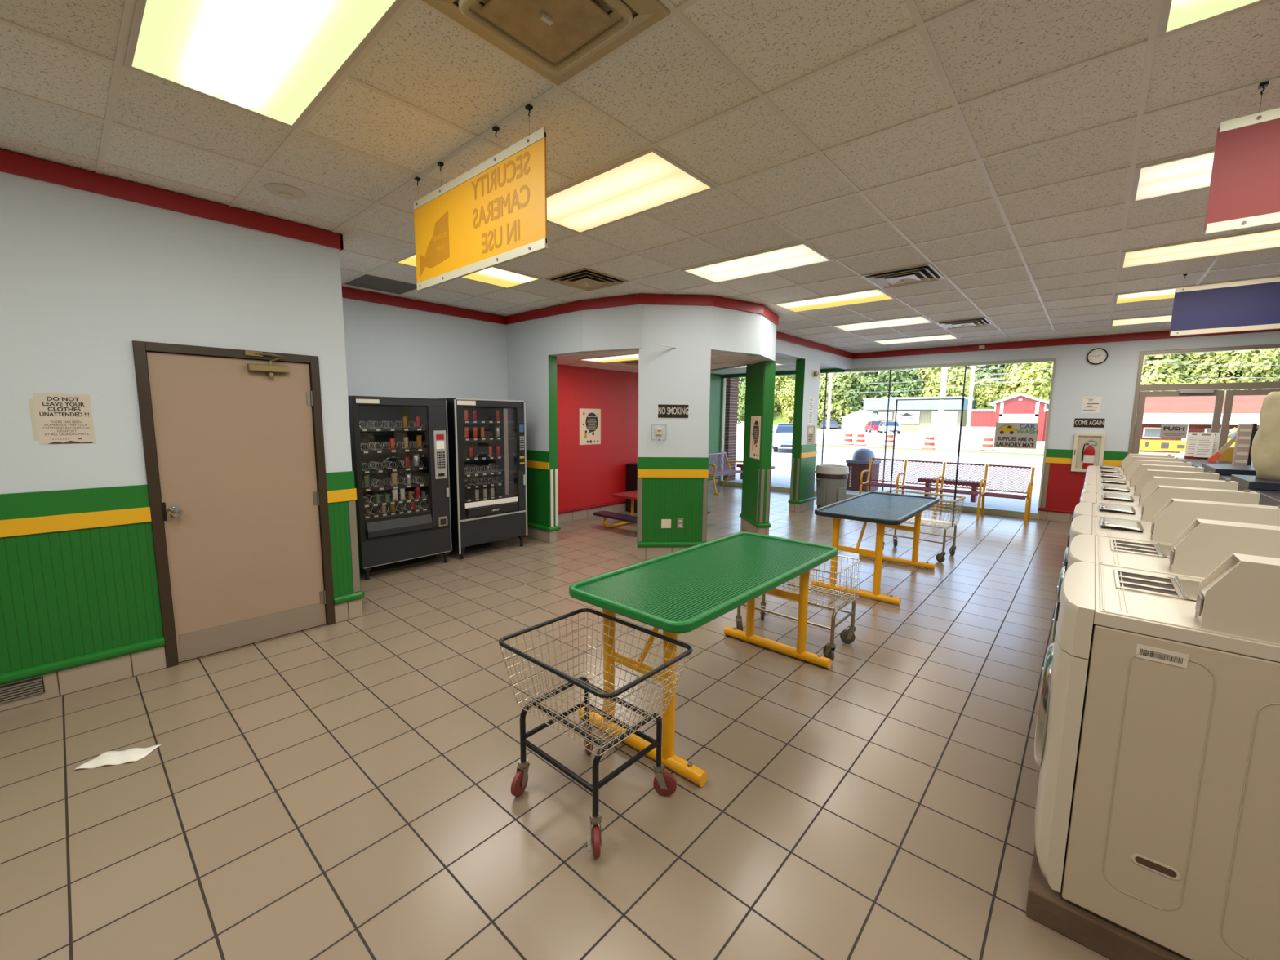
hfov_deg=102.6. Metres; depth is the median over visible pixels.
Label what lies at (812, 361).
wall
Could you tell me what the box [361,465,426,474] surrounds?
shelf
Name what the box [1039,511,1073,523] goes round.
baseboard
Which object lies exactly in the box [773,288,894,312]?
recessed light
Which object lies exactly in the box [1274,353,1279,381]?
tree
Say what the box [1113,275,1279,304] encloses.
recessed light
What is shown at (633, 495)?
picnic table
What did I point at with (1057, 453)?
trim
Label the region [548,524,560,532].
trim
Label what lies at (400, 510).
shelf
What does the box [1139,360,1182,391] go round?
tree
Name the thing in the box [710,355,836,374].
ceiling
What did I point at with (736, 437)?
verge
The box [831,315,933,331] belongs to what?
recessed light
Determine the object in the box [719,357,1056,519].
window
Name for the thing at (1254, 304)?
hanging sign
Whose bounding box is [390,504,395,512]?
snack bag
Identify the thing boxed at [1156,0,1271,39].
recessed light
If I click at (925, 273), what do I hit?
ceiling vent
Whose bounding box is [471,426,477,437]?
snack bag
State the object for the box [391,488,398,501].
snack bag
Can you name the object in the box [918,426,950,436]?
trailer
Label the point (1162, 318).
recessed light
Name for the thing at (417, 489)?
snack bag
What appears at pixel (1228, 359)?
tree
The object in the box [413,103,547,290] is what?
hanging sign
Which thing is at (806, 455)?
trim
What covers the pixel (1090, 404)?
paper notice
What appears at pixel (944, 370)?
utility pole
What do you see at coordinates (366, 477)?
snack bag
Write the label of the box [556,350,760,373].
ceiling
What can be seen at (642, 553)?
baseboard
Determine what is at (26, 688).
air vent
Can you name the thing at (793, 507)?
baseboard
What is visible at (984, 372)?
tree
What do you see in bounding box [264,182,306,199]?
smoke detector
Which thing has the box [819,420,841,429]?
parked car
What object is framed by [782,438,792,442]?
grille
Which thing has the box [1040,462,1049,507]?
trim
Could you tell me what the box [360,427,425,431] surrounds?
shelf
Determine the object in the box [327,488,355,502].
trim
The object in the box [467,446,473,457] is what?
snack bag
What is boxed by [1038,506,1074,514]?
trim
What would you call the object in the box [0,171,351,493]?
wall
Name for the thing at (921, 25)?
grid
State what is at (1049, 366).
tree
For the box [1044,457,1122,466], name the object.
trim
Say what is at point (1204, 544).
washing machine
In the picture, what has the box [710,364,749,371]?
trim
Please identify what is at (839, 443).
road
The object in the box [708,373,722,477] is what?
trim
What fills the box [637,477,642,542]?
trim
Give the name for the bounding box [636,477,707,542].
wainscoting
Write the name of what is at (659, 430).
thermostat
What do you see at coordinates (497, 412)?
snack bag
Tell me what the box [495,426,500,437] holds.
snack bag
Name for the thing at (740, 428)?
wall
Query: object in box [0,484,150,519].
trim
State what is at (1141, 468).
washing machine
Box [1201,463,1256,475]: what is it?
countertop
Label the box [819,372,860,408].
tree
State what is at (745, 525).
baseboard
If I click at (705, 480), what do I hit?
trim
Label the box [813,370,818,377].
fire alarm
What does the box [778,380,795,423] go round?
tree
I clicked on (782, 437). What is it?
parked car
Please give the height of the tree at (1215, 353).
13.150 m
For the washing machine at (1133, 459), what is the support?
on the floor
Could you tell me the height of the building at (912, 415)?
5.400 m
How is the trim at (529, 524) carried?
attached to the wall at (526, 341)
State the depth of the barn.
48.26 m
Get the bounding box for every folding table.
[568,532,837,786]
[811,491,939,605]
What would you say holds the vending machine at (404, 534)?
on the floor
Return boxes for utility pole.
[825,373,832,445]
[935,367,947,449]
[964,364,1001,444]
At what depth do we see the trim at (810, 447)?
9.32 m
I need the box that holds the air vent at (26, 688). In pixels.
[0,675,44,704]
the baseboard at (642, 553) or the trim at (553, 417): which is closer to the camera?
the baseboard at (642, 553)
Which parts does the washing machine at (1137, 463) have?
panel, dispenser lid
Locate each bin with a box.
[625,462,637,512]
[845,448,880,492]
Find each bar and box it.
[375,493,380,502]
[384,493,389,502]
[408,491,412,499]
[421,490,425,497]
[474,489,479,498]
[482,488,487,497]
[489,488,494,496]
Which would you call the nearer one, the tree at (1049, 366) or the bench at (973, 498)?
the bench at (973, 498)
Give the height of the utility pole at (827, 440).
9.000 m
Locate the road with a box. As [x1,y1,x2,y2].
[736,435,1185,457]
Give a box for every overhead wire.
[737,374,1266,393]
[742,363,1279,385]
[835,368,924,373]
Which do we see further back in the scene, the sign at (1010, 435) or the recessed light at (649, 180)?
the sign at (1010, 435)
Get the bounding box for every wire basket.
[498,612,693,755]
[764,555,860,612]
[888,491,964,528]
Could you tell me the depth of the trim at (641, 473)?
5.93 m
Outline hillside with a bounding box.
[739,365,1204,429]
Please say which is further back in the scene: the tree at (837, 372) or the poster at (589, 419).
the tree at (837, 372)
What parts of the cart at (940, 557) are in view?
rail, rail, rail, rail, frame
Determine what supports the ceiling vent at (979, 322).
in the ceiling at (667, 82)
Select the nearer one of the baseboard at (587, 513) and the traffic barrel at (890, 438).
the baseboard at (587, 513)
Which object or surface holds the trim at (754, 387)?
attached to the wall at (761, 361)
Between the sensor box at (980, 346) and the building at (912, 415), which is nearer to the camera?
the sensor box at (980, 346)
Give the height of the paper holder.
0.310 m
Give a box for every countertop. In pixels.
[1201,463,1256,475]
[1230,474,1279,491]
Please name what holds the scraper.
on the bulkhead
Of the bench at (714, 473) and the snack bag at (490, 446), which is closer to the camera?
the snack bag at (490, 446)
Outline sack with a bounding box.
[1250,391,1279,480]
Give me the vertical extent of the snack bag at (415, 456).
0.148 m
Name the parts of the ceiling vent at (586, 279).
frame, plate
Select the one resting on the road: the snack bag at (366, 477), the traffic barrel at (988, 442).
the traffic barrel at (988, 442)
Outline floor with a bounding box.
[0,484,1110,959]
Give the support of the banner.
on the road
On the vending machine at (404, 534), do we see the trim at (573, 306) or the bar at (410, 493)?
the bar at (410, 493)
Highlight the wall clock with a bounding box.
[1086,347,1107,364]
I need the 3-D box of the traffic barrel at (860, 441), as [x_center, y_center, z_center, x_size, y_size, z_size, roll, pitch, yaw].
[15.755,-2.995,36.532,0.760,1.041,0.760,7,9,41]
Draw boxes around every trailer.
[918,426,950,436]
[949,426,995,443]
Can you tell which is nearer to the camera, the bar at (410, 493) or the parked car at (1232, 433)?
the bar at (410, 493)
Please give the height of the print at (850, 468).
0.480 m
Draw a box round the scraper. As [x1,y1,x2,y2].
[1206,434,1236,462]
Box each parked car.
[772,422,793,452]
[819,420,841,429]
[864,421,883,432]
[878,421,902,434]
[1226,426,1237,441]
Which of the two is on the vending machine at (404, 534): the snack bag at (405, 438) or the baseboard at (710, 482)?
the snack bag at (405, 438)
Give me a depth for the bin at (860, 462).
12.13 m
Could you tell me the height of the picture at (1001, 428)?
0.140 m
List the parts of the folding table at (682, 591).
leg, leg, leg, leg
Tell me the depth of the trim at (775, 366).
7.05 m
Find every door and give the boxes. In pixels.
[132,340,335,667]
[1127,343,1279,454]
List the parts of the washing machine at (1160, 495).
dispenser lid, panel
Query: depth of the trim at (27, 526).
2.99 m
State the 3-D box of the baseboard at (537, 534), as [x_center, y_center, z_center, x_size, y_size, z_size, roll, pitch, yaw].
[-1.538,0.718,7.098,0.910,0.155,0.014,7,9,41]
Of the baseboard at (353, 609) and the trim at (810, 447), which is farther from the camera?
the trim at (810, 447)
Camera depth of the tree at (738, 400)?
109.06 m
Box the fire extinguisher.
[1081,439,1098,469]
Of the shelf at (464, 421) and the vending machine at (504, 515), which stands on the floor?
the vending machine at (504, 515)
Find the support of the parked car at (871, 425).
on the lot at (874, 435)
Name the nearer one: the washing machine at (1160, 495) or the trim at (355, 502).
the washing machine at (1160, 495)
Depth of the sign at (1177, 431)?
7.66 m
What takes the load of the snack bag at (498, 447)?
on the vending machine at (504, 515)
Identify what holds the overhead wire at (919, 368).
attached to the utility pole at (973, 367)
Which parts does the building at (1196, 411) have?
pane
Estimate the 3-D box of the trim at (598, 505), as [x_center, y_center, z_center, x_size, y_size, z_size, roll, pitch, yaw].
[-0.875,0.456,8.441,0.038,0.062,2.650,7,9,41]
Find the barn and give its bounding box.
[970,392,1048,441]
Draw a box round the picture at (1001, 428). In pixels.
[997,424,1015,432]
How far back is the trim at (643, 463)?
5.92 m
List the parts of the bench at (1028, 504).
frame, armrest, seat, armrest, frame, seat, frame, armrest, leg, seat, frame, armrest, leg, seat, leg, frame, armrest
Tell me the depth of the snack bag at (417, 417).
5.47 m
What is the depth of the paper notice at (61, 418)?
2.94 m
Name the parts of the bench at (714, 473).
leg arm, cross rail, leg, leg arm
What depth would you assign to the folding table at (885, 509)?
4.98 m
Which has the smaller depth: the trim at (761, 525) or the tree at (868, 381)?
the trim at (761, 525)
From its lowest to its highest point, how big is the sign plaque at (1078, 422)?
0.157 m
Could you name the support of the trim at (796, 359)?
attached to the wall at (812, 361)
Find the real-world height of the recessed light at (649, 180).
0.010 m
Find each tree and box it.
[737,377,746,402]
[737,380,746,422]
[737,400,743,423]
[773,374,794,411]
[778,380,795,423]
[782,373,824,399]
[791,390,827,425]
[817,373,856,429]
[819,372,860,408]
[839,370,884,408]
[843,373,896,416]
[871,368,924,413]
[877,367,935,397]
[911,366,968,396]
[921,365,978,397]
[935,365,986,375]
[960,375,1011,408]
[967,364,1012,382]
[973,368,1004,405]
[991,361,1053,408]
[996,363,1051,396]
[1004,362,1051,374]
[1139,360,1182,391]
[1142,353,1195,384]
[1174,350,1248,382]
[1176,377,1229,392]
[1179,351,1236,376]
[1209,348,1279,390]
[1229,348,1279,390]
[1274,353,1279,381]
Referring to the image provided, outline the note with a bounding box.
[1218,448,1234,462]
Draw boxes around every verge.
[736,437,1184,455]
[736,440,1044,455]
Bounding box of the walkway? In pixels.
[731,480,1037,512]
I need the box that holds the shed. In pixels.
[839,409,878,430]
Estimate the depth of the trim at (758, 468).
7.16 m
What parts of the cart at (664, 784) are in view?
frame, rail, rail, rail, rail, rail, frame, rail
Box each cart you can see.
[498,608,693,857]
[735,555,860,660]
[882,398,965,562]
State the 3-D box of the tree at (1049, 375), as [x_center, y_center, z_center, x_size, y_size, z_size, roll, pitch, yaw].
[65.219,-13.668,85.913,9.890,11.841,10.020,-4,8,-35]
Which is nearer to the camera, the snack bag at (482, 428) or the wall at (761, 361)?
the snack bag at (482, 428)
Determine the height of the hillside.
34.971 m
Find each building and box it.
[862,396,977,431]
[1133,392,1266,453]
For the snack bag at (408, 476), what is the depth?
5.45 m
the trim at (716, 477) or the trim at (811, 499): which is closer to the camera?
the trim at (811, 499)
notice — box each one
[28,392,95,444]
[806,426,814,444]
[807,396,813,424]
[1080,396,1101,413]
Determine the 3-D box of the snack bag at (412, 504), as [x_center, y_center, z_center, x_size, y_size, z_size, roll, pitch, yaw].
[-2.450,0.266,5.518,0.046,0.120,0.032,-2,7,-17]
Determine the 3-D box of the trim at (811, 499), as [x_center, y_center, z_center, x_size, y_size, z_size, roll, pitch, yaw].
[3.083,0.375,9.448,0.038,0.062,0.660,7,9,41]
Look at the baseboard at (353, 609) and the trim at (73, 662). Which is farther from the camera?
the baseboard at (353, 609)
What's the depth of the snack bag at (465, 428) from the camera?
5.91 m
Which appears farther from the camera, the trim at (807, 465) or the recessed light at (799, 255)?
the trim at (807, 465)
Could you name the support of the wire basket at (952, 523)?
on the cart at (940, 557)
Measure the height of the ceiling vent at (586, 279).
0.053 m
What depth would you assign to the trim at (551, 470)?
6.74 m
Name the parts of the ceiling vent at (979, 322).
plate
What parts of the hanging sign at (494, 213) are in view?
rail, rail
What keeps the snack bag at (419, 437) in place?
on the vending machine at (404, 534)
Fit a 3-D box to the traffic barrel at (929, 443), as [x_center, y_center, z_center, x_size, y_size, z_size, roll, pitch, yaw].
[18.383,-2.481,32.514,0.760,1.041,0.760,7,9,41]
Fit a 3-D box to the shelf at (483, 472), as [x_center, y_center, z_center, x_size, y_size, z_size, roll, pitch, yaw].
[-1.977,-0.096,6.332,0.455,0.030,0.720,7,9,41]
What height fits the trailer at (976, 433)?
1.300 m
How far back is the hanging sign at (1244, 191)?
2.11 m
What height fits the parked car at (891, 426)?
1.654 m
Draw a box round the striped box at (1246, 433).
[1231,422,1257,465]
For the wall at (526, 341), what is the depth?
6.72 m
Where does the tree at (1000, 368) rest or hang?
on the hillside
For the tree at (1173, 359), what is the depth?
73.47 m
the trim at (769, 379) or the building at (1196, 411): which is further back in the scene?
the building at (1196, 411)
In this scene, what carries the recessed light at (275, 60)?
in the ceiling at (667, 82)
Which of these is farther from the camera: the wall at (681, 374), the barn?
the barn
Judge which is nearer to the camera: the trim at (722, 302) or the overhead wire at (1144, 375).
the trim at (722, 302)
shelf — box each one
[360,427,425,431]
[360,447,426,453]
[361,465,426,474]
[363,480,427,492]
[364,494,428,507]
[364,503,428,518]
[462,420,514,423]
[463,436,515,440]
[464,453,515,460]
[464,468,515,477]
[465,479,515,488]
[465,490,515,502]
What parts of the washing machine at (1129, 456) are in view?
panel, dispenser lid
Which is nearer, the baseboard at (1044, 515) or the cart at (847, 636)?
the cart at (847, 636)
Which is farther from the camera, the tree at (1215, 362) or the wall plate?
the tree at (1215, 362)
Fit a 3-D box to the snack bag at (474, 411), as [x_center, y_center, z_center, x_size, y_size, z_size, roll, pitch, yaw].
[-1.931,-0.753,5.976,0.052,0.133,0.033,-2,7,-18]
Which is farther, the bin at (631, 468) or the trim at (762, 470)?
the bin at (631, 468)
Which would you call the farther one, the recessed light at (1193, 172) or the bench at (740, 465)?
the bench at (740, 465)
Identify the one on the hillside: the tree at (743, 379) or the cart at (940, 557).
the tree at (743, 379)
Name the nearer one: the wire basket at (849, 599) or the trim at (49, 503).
the trim at (49, 503)
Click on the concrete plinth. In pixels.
(1046, 905)
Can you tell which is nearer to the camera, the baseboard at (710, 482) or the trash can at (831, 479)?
the trash can at (831, 479)
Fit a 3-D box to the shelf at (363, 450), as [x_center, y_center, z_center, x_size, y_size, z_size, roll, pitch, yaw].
[-2.714,-0.320,5.458,0.455,0.030,0.680,7,9,41]
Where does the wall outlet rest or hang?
attached to the wall at (681, 374)
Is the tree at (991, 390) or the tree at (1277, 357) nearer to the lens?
the tree at (1277, 357)
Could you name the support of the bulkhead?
on the floor
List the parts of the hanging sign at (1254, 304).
rail, rail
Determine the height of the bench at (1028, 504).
0.921 m
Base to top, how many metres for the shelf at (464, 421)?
0.030 m
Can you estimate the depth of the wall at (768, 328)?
6.53 m
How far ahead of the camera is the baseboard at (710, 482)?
12.78 m
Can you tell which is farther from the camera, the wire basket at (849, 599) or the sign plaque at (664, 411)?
the sign plaque at (664, 411)
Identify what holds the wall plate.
attached to the wall at (681, 374)
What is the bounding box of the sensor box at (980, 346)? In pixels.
[978,345,985,348]
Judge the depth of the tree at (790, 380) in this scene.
109.72 m
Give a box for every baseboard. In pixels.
[0,645,166,711]
[334,598,362,622]
[524,526,549,542]
[549,530,558,542]
[558,502,626,524]
[636,546,689,559]
[707,478,719,486]
[740,517,758,533]
[758,527,768,535]
[789,502,799,512]
[798,500,813,512]
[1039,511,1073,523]
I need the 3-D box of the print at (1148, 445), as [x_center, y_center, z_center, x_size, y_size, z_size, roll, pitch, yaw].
[29.581,-1.782,27.209,5.174,0.342,0.009,7,9,41]
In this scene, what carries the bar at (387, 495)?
on the vending machine at (404, 534)
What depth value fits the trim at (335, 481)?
4.05 m
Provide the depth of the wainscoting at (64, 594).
3.03 m
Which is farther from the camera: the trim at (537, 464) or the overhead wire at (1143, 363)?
the overhead wire at (1143, 363)
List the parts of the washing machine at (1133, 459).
dispenser lid, panel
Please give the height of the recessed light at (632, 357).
0.010 m
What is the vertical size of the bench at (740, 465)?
0.420 m
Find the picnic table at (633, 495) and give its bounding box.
[593,490,710,528]
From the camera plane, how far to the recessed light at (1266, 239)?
4.01 m
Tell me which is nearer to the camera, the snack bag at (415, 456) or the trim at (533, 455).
the snack bag at (415, 456)
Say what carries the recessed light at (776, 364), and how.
in the ceiling at (782, 358)
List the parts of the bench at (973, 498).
leg, seat, leg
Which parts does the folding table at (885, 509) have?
leg, leg, leg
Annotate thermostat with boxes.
[655,427,662,440]
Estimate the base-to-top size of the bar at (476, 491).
0.108 m
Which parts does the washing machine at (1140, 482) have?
dispenser lid, panel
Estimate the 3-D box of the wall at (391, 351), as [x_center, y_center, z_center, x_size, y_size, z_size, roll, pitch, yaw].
[-2.805,-0.639,6.254,0.120,3.026,2.720,7,9,41]
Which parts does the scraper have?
handle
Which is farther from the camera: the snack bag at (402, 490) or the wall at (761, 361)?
the wall at (761, 361)
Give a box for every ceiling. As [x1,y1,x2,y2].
[0,0,1279,353]
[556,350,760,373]
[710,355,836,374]
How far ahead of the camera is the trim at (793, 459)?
9.23 m
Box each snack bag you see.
[363,474,370,488]
[381,502,386,513]
[389,437,395,449]
[390,471,398,486]
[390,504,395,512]
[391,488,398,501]
[400,488,405,500]
[402,416,408,427]
[403,436,408,448]
[404,456,408,467]
[405,473,411,484]
[409,502,415,510]
[412,453,419,467]
[413,486,421,498]
[415,415,421,427]
[415,435,422,448]
[462,409,468,420]
[463,426,469,438]
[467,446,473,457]
[471,409,476,420]
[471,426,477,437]
[480,426,484,437]
[488,445,492,456]
[495,409,499,420]
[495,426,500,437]
[496,445,500,456]
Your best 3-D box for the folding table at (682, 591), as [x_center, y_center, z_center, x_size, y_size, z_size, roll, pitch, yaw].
[0.481,0.898,3.102,0.810,0.800,1.810,7,9,41]
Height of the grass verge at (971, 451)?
0.050 m
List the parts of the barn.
overhead door, white trim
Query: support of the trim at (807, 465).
attached to the wall at (812, 361)
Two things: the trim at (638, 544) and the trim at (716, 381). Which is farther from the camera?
the trim at (716, 381)
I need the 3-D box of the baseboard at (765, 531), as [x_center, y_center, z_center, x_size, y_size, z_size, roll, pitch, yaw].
[1.730,0.741,7.190,0.164,0.155,0.014,0,7,-7]
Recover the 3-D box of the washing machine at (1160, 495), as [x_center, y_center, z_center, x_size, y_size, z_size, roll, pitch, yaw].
[3.215,0.597,3.241,0.848,1.193,0.695,7,9,41]
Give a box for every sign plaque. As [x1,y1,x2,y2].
[657,404,688,418]
[1073,417,1105,427]
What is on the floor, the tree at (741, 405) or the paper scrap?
the paper scrap
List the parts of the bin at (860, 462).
domed lid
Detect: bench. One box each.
[708,451,742,495]
[736,463,774,479]
[858,457,1035,524]
[917,477,986,502]
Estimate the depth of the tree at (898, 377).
89.01 m
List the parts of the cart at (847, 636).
frame, rail, rail, rail, rail, frame, rail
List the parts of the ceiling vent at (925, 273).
plate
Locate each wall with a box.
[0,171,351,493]
[342,297,507,399]
[506,310,586,501]
[556,390,557,416]
[582,303,643,352]
[636,304,711,535]
[711,306,761,355]
[736,423,744,432]
[749,314,776,360]
[749,360,764,523]
[775,338,853,495]
[852,330,1279,452]
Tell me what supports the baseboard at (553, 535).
attached to the wall at (526, 341)
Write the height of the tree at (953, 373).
13.251 m
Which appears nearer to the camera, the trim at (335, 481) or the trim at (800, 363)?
the trim at (335, 481)
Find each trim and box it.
[0,149,342,249]
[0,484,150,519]
[0,506,151,537]
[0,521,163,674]
[0,636,164,685]
[325,471,355,491]
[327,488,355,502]
[328,500,360,597]
[333,591,362,604]
[342,287,505,324]
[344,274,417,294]
[348,500,359,592]
[355,502,360,591]
[505,301,579,324]
[526,449,549,462]
[526,460,549,469]
[526,466,550,527]
[527,521,548,531]
[548,355,557,527]
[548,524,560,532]
[550,469,553,527]
[555,469,558,525]
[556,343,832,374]
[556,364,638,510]
[558,499,626,514]
[578,293,639,310]
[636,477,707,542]
[636,542,705,546]
[637,457,708,469]
[637,469,708,477]
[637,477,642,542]
[639,293,713,306]
[702,478,707,542]
[707,475,719,479]
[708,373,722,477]
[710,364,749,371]
[712,295,763,314]
[721,368,844,377]
[739,513,759,528]
[741,360,764,523]
[755,468,759,522]
[756,523,770,528]
[759,360,775,523]
[759,469,764,523]
[762,305,778,324]
[764,469,770,522]
[768,366,775,515]
[776,331,853,359]
[787,499,799,504]
[789,359,796,499]
[790,457,794,499]
[791,359,804,500]
[795,457,799,500]
[798,456,816,500]
[800,444,816,453]
[800,451,817,457]
[800,497,815,503]
[853,328,1279,359]
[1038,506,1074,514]
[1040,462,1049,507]
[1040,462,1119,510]
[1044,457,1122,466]
[1045,448,1128,460]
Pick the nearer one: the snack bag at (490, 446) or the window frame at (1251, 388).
the snack bag at (490, 446)
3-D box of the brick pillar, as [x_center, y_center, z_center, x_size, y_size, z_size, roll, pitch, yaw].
[2.363,-1.587,13.960,0.400,3.200,0.400,7,9,41]
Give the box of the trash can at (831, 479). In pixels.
[814,464,849,508]
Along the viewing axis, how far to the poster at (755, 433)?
7.25 m
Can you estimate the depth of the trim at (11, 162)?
3.12 m
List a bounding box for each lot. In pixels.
[734,442,1043,509]
[736,427,1044,446]
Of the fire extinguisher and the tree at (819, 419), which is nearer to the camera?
the fire extinguisher
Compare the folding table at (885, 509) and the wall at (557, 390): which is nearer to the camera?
the folding table at (885, 509)
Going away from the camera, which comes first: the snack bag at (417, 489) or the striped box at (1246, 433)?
the striped box at (1246, 433)
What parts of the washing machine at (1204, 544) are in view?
door handle, dispenser plate, panel, dispenser lid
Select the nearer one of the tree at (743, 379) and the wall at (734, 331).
the wall at (734, 331)
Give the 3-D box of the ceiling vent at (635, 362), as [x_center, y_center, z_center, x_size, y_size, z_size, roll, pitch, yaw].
[0.143,-1.666,7.407,0.585,0.053,0.585,7,9,41]
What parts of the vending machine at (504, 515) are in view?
leg, display glass, kick panel, header panel, leg, keypad panel, lock handle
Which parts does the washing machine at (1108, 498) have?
panel, dispenser lid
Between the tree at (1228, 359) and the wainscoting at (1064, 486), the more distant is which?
the tree at (1228, 359)
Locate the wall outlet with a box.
[676,518,683,528]
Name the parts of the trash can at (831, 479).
lid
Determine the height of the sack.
0.570 m
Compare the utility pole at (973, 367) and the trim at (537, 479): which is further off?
the utility pole at (973, 367)
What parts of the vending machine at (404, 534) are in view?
leg, header panel, display glass, kick panel, keypad panel, leg, lock handle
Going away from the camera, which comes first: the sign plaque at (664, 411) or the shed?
the sign plaque at (664, 411)
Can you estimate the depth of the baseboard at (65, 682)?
3.12 m
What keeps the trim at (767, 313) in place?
attached to the wall at (768, 328)
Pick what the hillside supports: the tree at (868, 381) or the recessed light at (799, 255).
the tree at (868, 381)
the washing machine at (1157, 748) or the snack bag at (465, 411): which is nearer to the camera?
the washing machine at (1157, 748)
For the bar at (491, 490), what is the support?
on the vending machine at (504, 515)
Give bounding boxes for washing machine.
[1033,553,1279,959]
[1049,518,1279,644]
[1054,497,1279,610]
[1061,484,1260,568]
[1079,453,1174,502]
[1080,456,1182,500]
[1080,459,1191,501]
[1080,475,1238,506]
[1081,469,1219,496]
[1082,464,1204,492]
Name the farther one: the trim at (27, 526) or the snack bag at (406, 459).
the snack bag at (406, 459)
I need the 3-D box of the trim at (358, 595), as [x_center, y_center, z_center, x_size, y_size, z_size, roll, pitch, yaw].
[-2.370,0.959,4.159,0.038,0.062,0.205,7,9,41]
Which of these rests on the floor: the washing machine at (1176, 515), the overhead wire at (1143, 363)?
the washing machine at (1176, 515)
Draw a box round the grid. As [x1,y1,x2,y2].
[0,0,1279,352]
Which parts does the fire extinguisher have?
valve handle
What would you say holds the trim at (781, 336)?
attached to the wall at (812, 361)
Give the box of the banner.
[1132,439,1235,452]
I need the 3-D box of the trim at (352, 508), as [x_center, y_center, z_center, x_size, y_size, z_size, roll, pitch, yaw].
[-2.327,0.545,4.172,0.012,0.757,0.050,7,9,41]
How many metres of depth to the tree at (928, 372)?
92.89 m
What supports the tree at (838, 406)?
on the hillside
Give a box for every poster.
[579,408,600,444]
[749,415,760,459]
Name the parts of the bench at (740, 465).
leg, seat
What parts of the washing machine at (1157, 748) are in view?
door handle, panel, dispenser plate, panel, dispenser lid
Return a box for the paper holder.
[1184,431,1220,458]
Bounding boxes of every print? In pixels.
[848,466,851,486]
[1145,441,1234,448]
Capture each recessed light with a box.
[123,0,405,128]
[394,252,542,288]
[546,147,715,233]
[577,353,638,363]
[680,242,833,283]
[734,362,785,368]
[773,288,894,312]
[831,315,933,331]
[871,333,959,344]
[1110,314,1172,326]
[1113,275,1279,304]
[1119,228,1279,268]
[1129,149,1214,203]
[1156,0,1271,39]
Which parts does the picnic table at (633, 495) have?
bench seat, leg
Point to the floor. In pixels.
(341, 790)
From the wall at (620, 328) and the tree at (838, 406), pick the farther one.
the tree at (838, 406)
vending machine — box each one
[347,395,452,580]
[440,397,527,559]
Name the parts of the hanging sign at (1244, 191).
rail, rail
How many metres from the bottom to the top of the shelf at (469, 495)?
0.030 m
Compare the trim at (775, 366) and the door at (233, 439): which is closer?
the door at (233, 439)
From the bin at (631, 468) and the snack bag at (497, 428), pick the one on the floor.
the bin at (631, 468)
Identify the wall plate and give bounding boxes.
[661,519,671,528]
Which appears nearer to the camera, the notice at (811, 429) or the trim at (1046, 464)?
the trim at (1046, 464)
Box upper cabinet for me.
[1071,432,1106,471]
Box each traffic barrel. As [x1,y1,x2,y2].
[842,430,853,444]
[854,431,866,445]
[883,431,893,446]
[922,433,935,449]
[979,433,995,451]
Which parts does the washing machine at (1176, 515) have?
door handle, dispenser lid, panel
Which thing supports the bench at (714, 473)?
on the floor
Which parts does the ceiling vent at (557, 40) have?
plate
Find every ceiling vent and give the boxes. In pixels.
[422,0,670,85]
[545,267,628,291]
[621,360,638,365]
[861,263,944,288]
[935,317,992,328]
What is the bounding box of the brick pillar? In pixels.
[723,377,738,480]
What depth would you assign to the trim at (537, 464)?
6.82 m
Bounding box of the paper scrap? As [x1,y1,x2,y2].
[72,744,161,770]
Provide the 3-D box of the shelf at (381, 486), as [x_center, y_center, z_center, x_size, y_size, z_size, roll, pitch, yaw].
[-2.718,0.057,5.504,0.455,0.030,0.680,7,9,41]
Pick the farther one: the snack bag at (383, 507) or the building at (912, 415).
the building at (912, 415)
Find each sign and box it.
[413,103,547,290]
[993,422,1038,448]
[1160,424,1188,438]
[1169,274,1279,336]
[1204,80,1279,235]
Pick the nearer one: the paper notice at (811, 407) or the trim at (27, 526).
the trim at (27, 526)
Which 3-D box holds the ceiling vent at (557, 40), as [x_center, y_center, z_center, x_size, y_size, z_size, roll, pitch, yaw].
[-0.311,-1.559,1.708,0.585,0.053,0.585,7,9,41]
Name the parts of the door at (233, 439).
knob, kick plate, closer arm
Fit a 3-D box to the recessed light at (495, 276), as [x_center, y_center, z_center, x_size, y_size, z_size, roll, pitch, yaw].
[-1.588,-1.976,4.838,0.585,0.010,1.195,7,9,41]
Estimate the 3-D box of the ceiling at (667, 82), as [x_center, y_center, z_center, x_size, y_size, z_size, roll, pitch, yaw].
[1.853,-1.793,3.253,11.000,0.076,14.800,7,9,41]
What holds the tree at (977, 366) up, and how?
on the hillside
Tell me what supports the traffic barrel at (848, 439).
on the road
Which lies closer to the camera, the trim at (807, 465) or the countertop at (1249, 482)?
the countertop at (1249, 482)
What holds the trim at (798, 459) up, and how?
attached to the wall at (812, 361)
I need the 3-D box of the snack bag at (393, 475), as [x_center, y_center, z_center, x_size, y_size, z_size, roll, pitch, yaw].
[-2.566,-0.008,5.348,0.068,0.153,0.031,-2,7,-19]
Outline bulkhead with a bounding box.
[1177,457,1279,506]
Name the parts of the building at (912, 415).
post, garage door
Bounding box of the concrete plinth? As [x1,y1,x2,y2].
[1025,844,1190,959]
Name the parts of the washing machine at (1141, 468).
dispenser lid, panel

